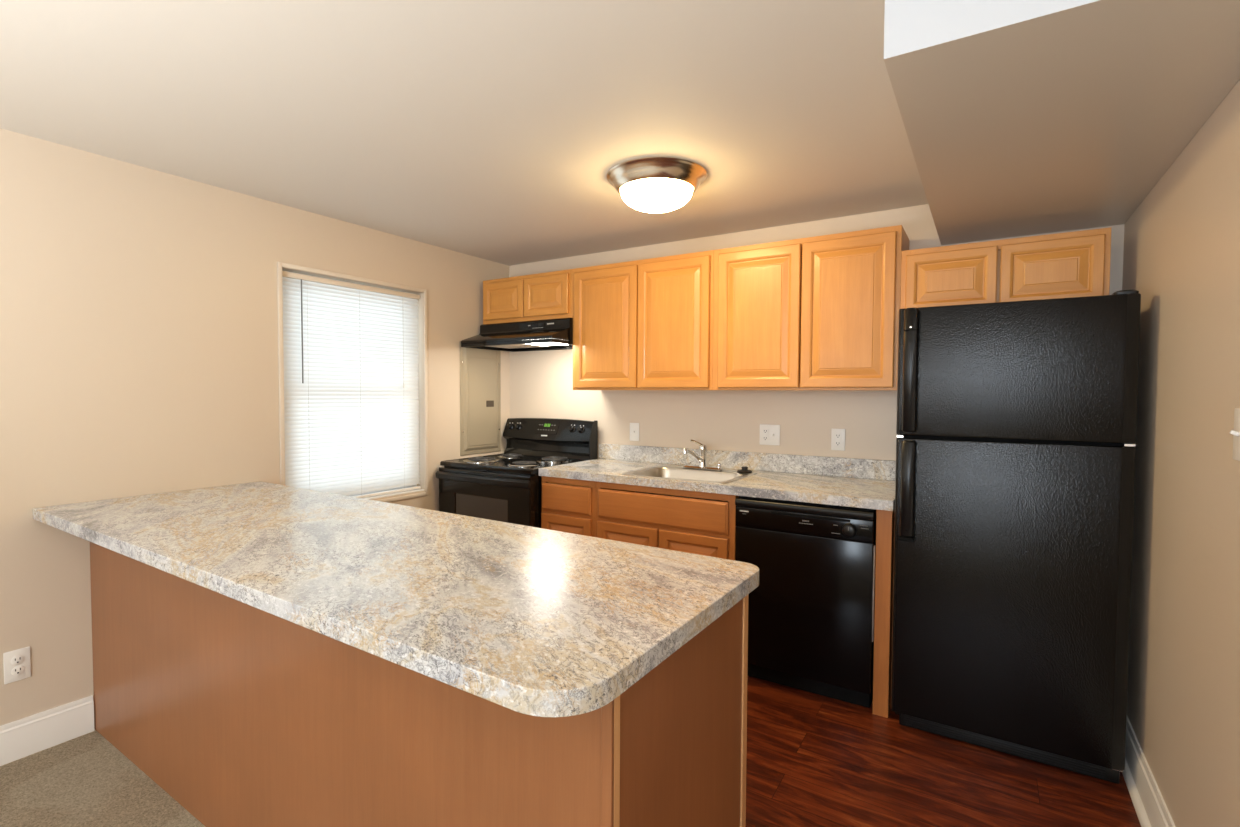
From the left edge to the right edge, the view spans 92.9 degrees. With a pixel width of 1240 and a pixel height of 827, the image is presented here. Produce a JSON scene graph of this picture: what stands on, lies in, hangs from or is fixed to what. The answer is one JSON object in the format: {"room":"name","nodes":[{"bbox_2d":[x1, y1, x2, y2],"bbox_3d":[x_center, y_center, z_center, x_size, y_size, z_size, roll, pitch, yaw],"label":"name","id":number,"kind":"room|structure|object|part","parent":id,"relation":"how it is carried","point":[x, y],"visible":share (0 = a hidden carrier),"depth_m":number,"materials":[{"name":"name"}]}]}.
{"room":"kitchen","nodes":[
{"label":"kitchen","id":0,"kind":"room"},
{"bbox_2d":[0,729,204,826],"bbox_3d":[-1.765,1.399,-0.403,3.733,0.104,4.360,1,2,32],"label":"floor","id":1,"kind":"structure","parent":0,"point":[85,780],"depth_m":1.97,"materials":[{"name":"beige carpet"}]},
{"bbox_2d":[0,128,509,725],"bbox_3d":[-2.617,0.143,1.576,0.140,2.272,6.600,1,2,32],"label":"wall","id":2,"kind":"structure","parent":0,"point":[139,355],"depth_m":2.41,"materials":[{"name":"beige paint"}]},
{"bbox_2d":[3,646,30,683],"bbox_3d":[-2.193,0.917,2.146,0.009,0.115,0.070,1,2,32],"label":"wall outlet","id":3,"kind":"object","parent":2,"relation":"attached to","point":[17,663],"visible":1,"depth_m":2.14,"materials":[{"name":"white plastic"}]},
{"bbox_2d":[11,666,23,675],"bbox_3d":[-2.192,0.936,2.146,0.003,0.034,0.034,1,2,32],"label":"receptacle","id":4,"kind":"object","parent":3,"relation":"attached to","point":[15,670],"depth_m":2.14,"materials":[{"name":"white plastic"}]},
{"bbox_2d":[11,655,23,664],"bbox_3d":[-2.191,0.897,2.144,0.003,0.034,0.034,1,2,32],"label":"receptacle","id":5,"kind":"object","parent":3,"relation":"attached to","point":[15,659],"depth_m":2.14,"materials":[{"name":"white plastic"}]},
{"bbox_2d":[0,695,94,765],"bbox_3d":[-3.189,1.238,0.555,0.016,0.139,4.186,1,2,32],"label":"baseboard","id":6,"kind":"structure","parent":2,"relation":"attached to","point":[21,738],"depth_m":2.21,"materials":[{"name":"white paint"}]},
{"bbox_2d":[277,262,427,501],"bbox_3d":[-1.503,-0.118,3.340,0.144,1.283,0.909,1,2,32],"label":"window","id":7,"kind":"structure","parent":2,"relation":"in","point":[280,265],"depth_m":3.23,"materials":[{"name":"beige paint"}]},
{"bbox_2d":[282,271,420,497],"bbox_3d":[-1.474,-0.121,3.320,0.040,1.206,0.847,1,2,32],"label":"blind","id":8,"kind":"object","parent":7,"relation":"attached to","point":[351,378],"visible":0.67,"depth_m":3.28,"materials":[{"name":"white plastic"}]},
{"bbox_3d":[-1.465,-0.115,3.319,0.001,1.165,0.592,1,2,32],"label":"ladder cord","id":9,"kind":"part","parent":8,"relation":"part of","materials":[{"name":"white plastic"}]},
{"bbox_3d":[-1.482,0.474,3.343,0.023,0.015,0.847,1,2,32],"label":"rail","id":10,"kind":"part","parent":8,"relation":"part of","materials":[{"name":"white plastic"}]},
{"bbox_3d":[-1.306,-0.431,3.552,0.012,0.551,0.012,1,2,32],"label":"pull cord","id":11,"kind":"part","parent":8,"relation":"part of","materials":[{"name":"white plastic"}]},
{"bbox_3d":[-1.483,0.489,3.346,0.070,0.008,0.863,1,2,32],"label":"sill","id":12,"kind":"part","parent":7,"relation":"part of","materials":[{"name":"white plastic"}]},
{"bbox_2d":[460,341,500,455],"bbox_3d":[-0.954,-0.105,4.080,0.022,0.765,0.385,1,2,32],"label":"breaker panel","id":13,"kind":"object","parent":2,"relation":"attached to","point":[480,369],"visible":0.99,"depth_m":4.05,"materials":[{"name":"beige metal"}]},
{"bbox_3d":[-0.947,-0.082,4.082,0.003,0.600,0.271,1,2,32],"label":"door","id":14,"kind":"part","parent":13,"relation":"part of","materials":[{"name":"beige metal"}]},
{"bbox_2d":[0,0,927,265],"bbox_3d":[-1.087,-1.003,0.586,3.733,0.100,6.880,1,2,32],"label":"ceiling","id":15,"kind":"structure","parent":0,"point":[491,130],"depth_m":1.90,"materials":[{"name":"beige paint"}]},
{"bbox_2d":[606,156,706,212],"bbox_3d":[0.155,-0.939,2.513,0.428,0.143,0.428,1,2,32],"label":"ceiling light","id":16,"kind":"object","parent":15,"relation":"attached to","point":[651,184],"visible":1,"depth_m":2.39,"materials":[{"name":"white glass"}]},
{"bbox_2d":[509,204,1123,460],"bbox_3d":[0.690,0.095,3.484,3.733,2.272,0.140,1,2,32],"label":"wall","id":17,"kind":"structure","parent":0,"point":[541,382],"depth_m":3.43,"materials":[{"name":"beige paint"}]},
{"bbox_2d":[483,269,572,324],"bbox_3d":[-0.539,-0.752,3.950,0.762,0.298,0.324,1,2,32],"label":"upper cabinet","id":18,"kind":"object","parent":17,"relation":"attached to","point":[548,295],"visible":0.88,"depth_m":3.79,"materials":[{"name":"brown wood"}]},
{"bbox_3d":[-0.775,-0.752,3.918,0.350,0.246,0.019,1,2,32],"label":"door","id":19,"kind":"part","parent":18,"relation":"part of","materials":[{"name":"brown wood"}]},
{"bbox_2d":[461,318,572,351],"bbox_3d":[-0.588,-0.516,3.880,0.759,0.164,0.507,1,2,32],"label":"range hood","id":20,"kind":"object","parent":18,"relation":"attached to","point":[549,334],"visible":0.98,"depth_m":3.75,"materials":[{"name":"black metal"}]},
{"bbox_3d":[-0.470,-0.744,3.728,0.355,0.246,0.019,1,2,32],"label":"door","id":21,"kind":"part","parent":18,"relation":"part of","materials":[{"name":"brown wood"}]},
{"bbox_2d":[630,423,638,440],"bbox_3d":[0.088,0.117,3.765,0.070,0.115,0.020,1,2,32],"label":"light switch","id":22,"kind":"object","parent":17,"relation":"attached to","point":[634,427],"visible":1,"depth_m":3.77,"materials":[{"name":"white plastic"}]},
{"bbox_2d":[573,250,713,389],"bbox_3d":[0.178,-0.510,3.511,0.928,0.745,0.324,1,2,32],"label":"upper cabinet","id":23,"kind":"object","parent":17,"relation":"attached to","point":[645,324],"visible":0.97,"depth_m":3.35,"materials":[{"name":"brown wood"}]},
{"bbox_3d":[-0.091,-0.504,3.499,0.442,0.703,0.019,1,2,32],"label":"door","id":24,"kind":"part","parent":23,"relation":"part of","materials":[{"name":"brown wood"}]},
{"bbox_3d":[0.290,-0.494,3.261,0.440,0.703,0.019,1,2,32],"label":"door","id":25,"kind":"part","parent":23,"relation":"part of","materials":[{"name":"brown wood"}]},
{"bbox_2d":[599,443,895,480],"bbox_3d":[0.652,0.290,3.418,1.861,0.142,0.020,1,2,32],"label":"backsplash","id":26,"kind":"structure","parent":17,"relation":"attached to","point":[785,463],"depth_m":3.31,"materials":[{"name":"stone"}]},
{"bbox_2d":[759,424,779,445],"bbox_3d":[0.835,0.120,3.299,0.116,0.115,0.020,1,2,32],"label":"outlet plate","id":27,"kind":"object","parent":17,"relation":"attached to","point":[769,434],"visible":1,"depth_m":3.30,"materials":[{"name":"white plastic"}]},
{"bbox_2d":[762,429,767,440],"bbox_3d":[0.818,0.119,3.314,0.033,0.066,0.003,1,2,32],"label":"receptacle","id":28,"kind":"object","parent":27,"relation":"attached to","point":[764,431],"depth_m":3.31,"materials":[{"name":"white plastic"}]},
{"bbox_2d":[713,225,908,390],"bbox_3d":[0.957,-0.490,3.025,0.906,0.745,0.324,1,2,32],"label":"upper cabinet","id":29,"kind":"object","parent":17,"relation":"attached to","point":[817,312],"visible":0.98,"depth_m":2.86,"materials":[{"name":"brown wood"}]},
{"bbox_3d":[0.701,-0.484,3.006,0.428,0.703,0.019,1,2,32],"label":"door","id":30,"kind":"part","parent":29,"relation":"part of","materials":[{"name":"brown wood"}]},
{"bbox_3d":[1.067,-0.474,2.778,0.418,0.703,0.019,1,2,32],"label":"door","id":31,"kind":"part","parent":29,"relation":"part of","materials":[{"name":"brown wood"}]},
{"bbox_2d":[831,428,844,450],"bbox_3d":[1.150,0.138,3.109,0.070,0.115,0.010,1,2,32],"label":"wall outlet","id":32,"kind":"object","parent":17,"relation":"attached to","point":[837,435],"visible":1,"depth_m":3.11,"materials":[{"name":"white plastic"}]},
{"bbox_2d":[835,433,840,445],"bbox_3d":[1.149,0.138,3.108,0.033,0.066,0.003,1,2,32],"label":"receptacle","id":33,"kind":"object","parent":32,"relation":"attached to","point":[837,435],"depth_m":3.11,"materials":[{"name":"white plastic"}]},
{"bbox_2d":[900,227,1111,308],"bbox_3d":[1.654,-0.582,2.587,0.734,0.294,0.324,1,2,32],"label":"upper cabinet","id":34,"kind":"object","parent":17,"relation":"attached to","point":[1076,263],"visible":0.74,"depth_m":2.43,"materials":[{"name":"brown wood"}]},
{"bbox_3d":[1.427,-0.574,2.550,0.345,0.256,0.019,1,2,32],"label":"door","id":35,"kind":"part","parent":34,"relation":"part of","materials":[{"name":"brown wood"}]},
{"bbox_3d":[1.726,-0.567,2.364,0.338,0.256,0.019,1,2,32],"label":"door","id":36,"kind":"part","parent":34,"relation":"part of","materials":[{"name":"brown wood"}]},
{"bbox_2d":[746,676,1140,826],"bbox_3d":[0.055,1.311,2.515,3.733,0.100,2.520,1,2,32],"label":"floor","id":37,"kind":"structure","parent":0,"point":[813,760],"depth_m":2.06,"materials":[{"name":"red wood"}]},
{"bbox_2d":[90,542,747,826],"bbox_3d":[-0.881,0.839,1.912,2.468,0.866,0.620,2,2,33],"label":"base cabinet","id":38,"kind":"object","parent":37,"relation":"on","point":[245,715],"visible":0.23,"depth_m":1.41,"materials":[{"name":"brown wood"}]},
{"bbox_2d":[32,481,758,716],"bbox_3d":[-0.904,0.387,1.835,2.511,0.041,0.802,2,2,33],"label":"countertop","id":39,"kind":"structure","parent":38,"relation":"on","point":[528,620],"depth_m":1.36,"materials":[{"name":"stone"}]},
{"bbox_3d":[-0.022,0.874,0.992,0.022,0.866,0.008,2,2,33],"label":"corner post","id":40,"kind":"part","parent":38,"relation":"part of","materials":[{"name":"brown wood"}]},
{"bbox_3d":[0.143,0.866,1.249,0.018,0.866,0.565,2,2,33],"label":"panel","id":41,"kind":"part","parent":38,"relation":"part of","materials":[{"name":"brown wood"}]},
{"bbox_2d":[436,418,597,527],"bbox_3d":[-0.664,0.627,3.809,0.768,1.172,0.714,1,2,32],"label":"electric range","id":42,"kind":"object","parent":37,"relation":"on","point":[507,486],"visible":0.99,"depth_m":3.66,"materials":[{"name":"black metal"}]},
{"bbox_2d":[463,457,499,462],"bbox_3d":[-0.889,0.296,3.780,0.228,0.016,0.228,1,2,32],"label":"burner","id":43,"kind":"object","parent":42,"relation":"on","point":[476,459],"depth_m":3.73,"materials":[{"name":"grey metal"}]},
{"bbox_3d":[-0.842,0.395,3.516,0.765,0.044,0.042,1,2,32],"label":"door handle","id":44,"kind":"part","parent":42,"relation":"part of","materials":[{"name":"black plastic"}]},
{"bbox_3d":[-0.821,0.668,3.561,0.757,0.637,0.042,1,2,32],"label":"oven door","id":45,"kind":"part","parent":42,"relation":"part of","materials":[{"name":"black metal"}]},
{"bbox_3d":[-0.786,0.095,4.207,0.048,0.048,0.041,1,2,32],"label":"knob","id":46,"kind":"part","parent":42,"relation":"part of","materials":[{"name":"black plastic"}]},
{"bbox_2d":[498,454,525,458],"bbox_3d":[-0.738,0.289,4.021,0.192,0.016,0.192,1,2,32],"label":"burner","id":47,"kind":"object","parent":42,"relation":"on","point":[504,456],"depth_m":3.97,"materials":[{"name":"grey metal"}]},
{"bbox_2d":[440,453,586,473],"bbox_3d":[-0.650,0.314,3.821,0.761,0.028,0.662,1,2,32],"label":"cooktop","id":48,"kind":"object","parent":42,"relation":"in","point":[505,463],"depth_m":3.70,"materials":[{"name":"black metal"}]},
{"bbox_3d":[-0.724,0.095,4.168,0.048,0.048,0.041,1,2,32],"label":"knob","id":49,"kind":"part","parent":42,"relation":"part of","materials":[{"name":"black plastic"}]},
{"bbox_2d":[509,461,540,466],"bbox_3d":[-0.579,0.304,3.587,0.192,0.016,0.192,1,2,32],"label":"burner","id":50,"kind":"object","parent":42,"relation":"on","point":[518,463],"depth_m":3.54,"materials":[{"name":"grey metal"}]},
{"bbox_2d":[536,457,571,461],"bbox_3d":[-0.428,0.297,3.828,0.228,0.016,0.228,1,2,32],"label":"burner","id":51,"kind":"object","parent":42,"relation":"on","point":[545,459],"depth_m":3.80,"materials":[{"name":"grey metal"}]},
{"bbox_3d":[-0.321,0.105,3.917,0.048,0.048,0.041,1,2,32],"label":"knob","id":52,"kind":"part","parent":42,"relation":"part of","materials":[{"name":"black plastic"}]},
{"bbox_3d":[-0.259,0.108,3.879,0.048,0.048,0.041,1,2,32],"label":"knob","id":53,"kind":"part","parent":42,"relation":"part of","materials":[{"name":"black plastic"}]},
{"bbox_2d":[541,476,595,536],"bbox_3d":[-0.141,0.789,3.568,0.376,0.870,0.626,1,2,32],"label":"base cabinet","id":54,"kind":"object","parent":37,"relation":"on","point":[568,505],"visible":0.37,"depth_m":3.29,"materials":[{"name":"brown wood"}]},
{"bbox_3d":[-0.305,0.844,3.314,0.344,0.540,0.019,1,2,32],"label":"door","id":55,"kind":"part","parent":54,"relation":"part of","materials":[{"name":"brown wood"}]},
{"bbox_3d":[-0.303,0.478,3.302,0.344,0.155,0.019,1,2,32],"label":"drawer","id":56,"kind":"part","parent":54,"relation":"part of","materials":[{"name":"brown wood"}]},
{"bbox_2d":[595,481,738,559],"bbox_3d":[0.359,0.802,3.256,0.800,0.870,0.626,1,2,32],"label":"base cabinet","id":57,"kind":"object","parent":37,"relation":"on","point":[623,514],"visible":0.35,"depth_m":2.96,"materials":[{"name":"brown wood"}]},
{"bbox_3d":[0.035,0.853,3.103,0.369,0.540,0.019,1,2,32],"label":"door","id":58,"kind":"part","parent":57,"relation":"part of","materials":[{"name":"brown wood"}]},
{"bbox_3d":[0.196,0.491,2.991,0.746,0.155,0.019,1,2,32],"label":"false drawer","id":59,"kind":"part","parent":57,"relation":"part of","materials":[{"name":"brown wood"}]},
{"bbox_3d":[0.354,0.861,2.904,0.369,0.540,0.019,1,2,32],"label":"door","id":60,"kind":"part","parent":57,"relation":"part of","materials":[{"name":"brown wood"}]},
{"bbox_2d":[539,443,895,510],"bbox_3d":[0.490,0.298,3.158,1.861,0.142,0.633,1,2,32],"label":"countertop","id":61,"kind":"structure","parent":57,"relation":"on","point":[849,482],"depth_m":3.07,"materials":[{"name":"stone"}]},
{"bbox_2d":[621,465,756,501],"bbox_3d":[0.378,0.411,3.191,0.603,0.180,0.493,1,2,32],"label":"sink","id":62,"kind":"object","parent":61,"relation":"in","point":[660,471],"visible":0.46,"depth_m":3.29,"materials":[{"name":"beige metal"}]},
{"bbox_2d":[737,466,751,472],"bbox_3d":[0.684,0.306,3.235,0.084,0.029,0.084,1,2,32],"label":"stopper","id":63,"kind":"object","parent":62,"relation":"on","point":[744,468],"visible":1,"depth_m":3.22,"materials":[{"name":"black rubber"}]},
{"bbox_2d":[683,439,723,470],"bbox_3d":[0.427,0.232,3.281,0.247,0.170,0.226,1,2,32],"label":"faucet","id":64,"kind":"object","parent":61,"relation":"on","point":[702,457],"visible":1,"depth_m":3.33,"materials":[{"name":"silver metal"}]},
{"bbox_3d":[0.413,0.234,3.280,0.028,0.099,0.178,2,2,39],"label":"spout","id":65,"kind":"part","parent":64,"relation":"part of","materials":[{"name":"silver metal"}]},
{"bbox_3d":[0.435,0.169,3.342,0.080,0.049,0.022,0,2,-9],"label":"lever","id":66,"kind":"part","parent":64,"relation":"part of","materials":[{"name":"silver metal"}]},
{"bbox_3d":[0.471,0.308,3.355,0.247,0.014,0.058,1,2,32],"label":"plate","id":67,"kind":"part","parent":64,"relation":"part of","materials":[{"name":"silver metal"}]},
{"bbox_2d":[735,496,876,707],"bbox_3d":[0.949,0.819,2.859,0.606,0.867,0.624,1,2,32],"label":"dishwasher","id":68,"kind":"object","parent":37,"relation":"on","point":[811,611],"visible":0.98,"depth_m":2.59,"materials":[{"name":"black metal"}]},
{"bbox_3d":[0.803,0.486,2.616,0.600,0.094,0.032,1,2,32],"label":"control panel","id":69,"kind":"part","parent":68,"relation":"part of","materials":[{"name":"black plastic"}]},
{"bbox_3d":[0.802,0.421,2.611,0.600,0.036,0.037,1,2,32],"label":"rail","id":70,"kind":"part","parent":68,"relation":"part of","materials":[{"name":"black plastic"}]},
{"bbox_3d":[0.826,1.210,2.682,0.580,0.091,0.014,1,2,32],"label":"toe panel","id":71,"kind":"part","parent":68,"relation":"part of","materials":[{"name":"black"}]},
{"bbox_2d":[873,509,894,717],"bbox_3d":[1.252,0.825,2.711,0.060,0.870,0.606,1,2,32],"label":"end panel","id":72,"kind":"object","parent":37,"relation":"on","point":[884,564],"visible":0.48,"depth_m":2.46,"materials":[{"name":"brown wood"}]},
{"bbox_2d":[891,290,1140,783],"bbox_3d":[1.565,0.421,2.417,0.734,1.700,0.692,1,2,32],"label":"refrigerator","id":73,"kind":"object","parent":37,"relation":"on","point":[1016,425],"visible":1,"depth_m":2.13,"materials":[{"name":"black metal"}]},
{"bbox_3d":[1.126,0.294,2.305,0.052,0.378,0.040,1,2,32],"label":"handle","id":74,"kind":"part","parent":73,"relation":"part of","materials":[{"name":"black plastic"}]},
{"bbox_3d":[1.128,-0.168,2.289,0.052,0.481,0.040,1,2,32],"label":"handle","id":75,"kind":"part","parent":73,"relation":"part of","materials":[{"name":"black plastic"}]},
{"bbox_3d":[1.423,0.656,2.199,0.734,1.104,0.077,1,2,32],"label":"door","id":76,"kind":"part","parent":73,"relation":"part of","materials":[{"name":"black metal"}]},
{"bbox_3d":[1.427,-0.157,2.172,0.734,0.499,0.077,1,2,32],"label":"freezer door","id":77,"kind":"part","parent":73,"relation":"part of","materials":[{"name":"black metal"}]},
{"bbox_2d":[884,0,1239,244],"bbox_3d":[1.345,-0.882,1.871,0.677,0.204,1.850,1,2,32],"label":"ceiling","id":78,"kind":"structure","parent":0,"point":[1020,117],"depth_m":1.42,"materials":[{"name":"beige paint"}]},
{"bbox_2d":[1122,79,1239,826],"bbox_3d":[0.431,0.222,-0.324,0.140,2.272,6.600,1,2,32],"label":"wall","id":79,"kind":"structure","parent":0,"point":[1181,252],"depth_m":1.60,"materials":[{"name":"beige paint"}]},
{"bbox_2d":[1122,716,1174,826],"bbox_3d":[0.349,1.284,-0.246,0.036,0.142,6.570,1,2,32],"label":"baseboard","id":80,"kind":"structure","parent":79,"relation":"attached to","point":[1151,809],"depth_m":1.91,"materials":[{"name":"white paint"}]},
{"bbox_2d":[1229,408,1239,460],"bbox_3d":[1.345,0.046,1.288,0.020,0.115,0.070,1,2,32],"label":"light switch","id":81,"kind":"object","parent":79,"relation":"attached to","point":[1236,432],"visible":1,"depth_m":1.29,"materials":[{"name":"white plastic"}]}
]}

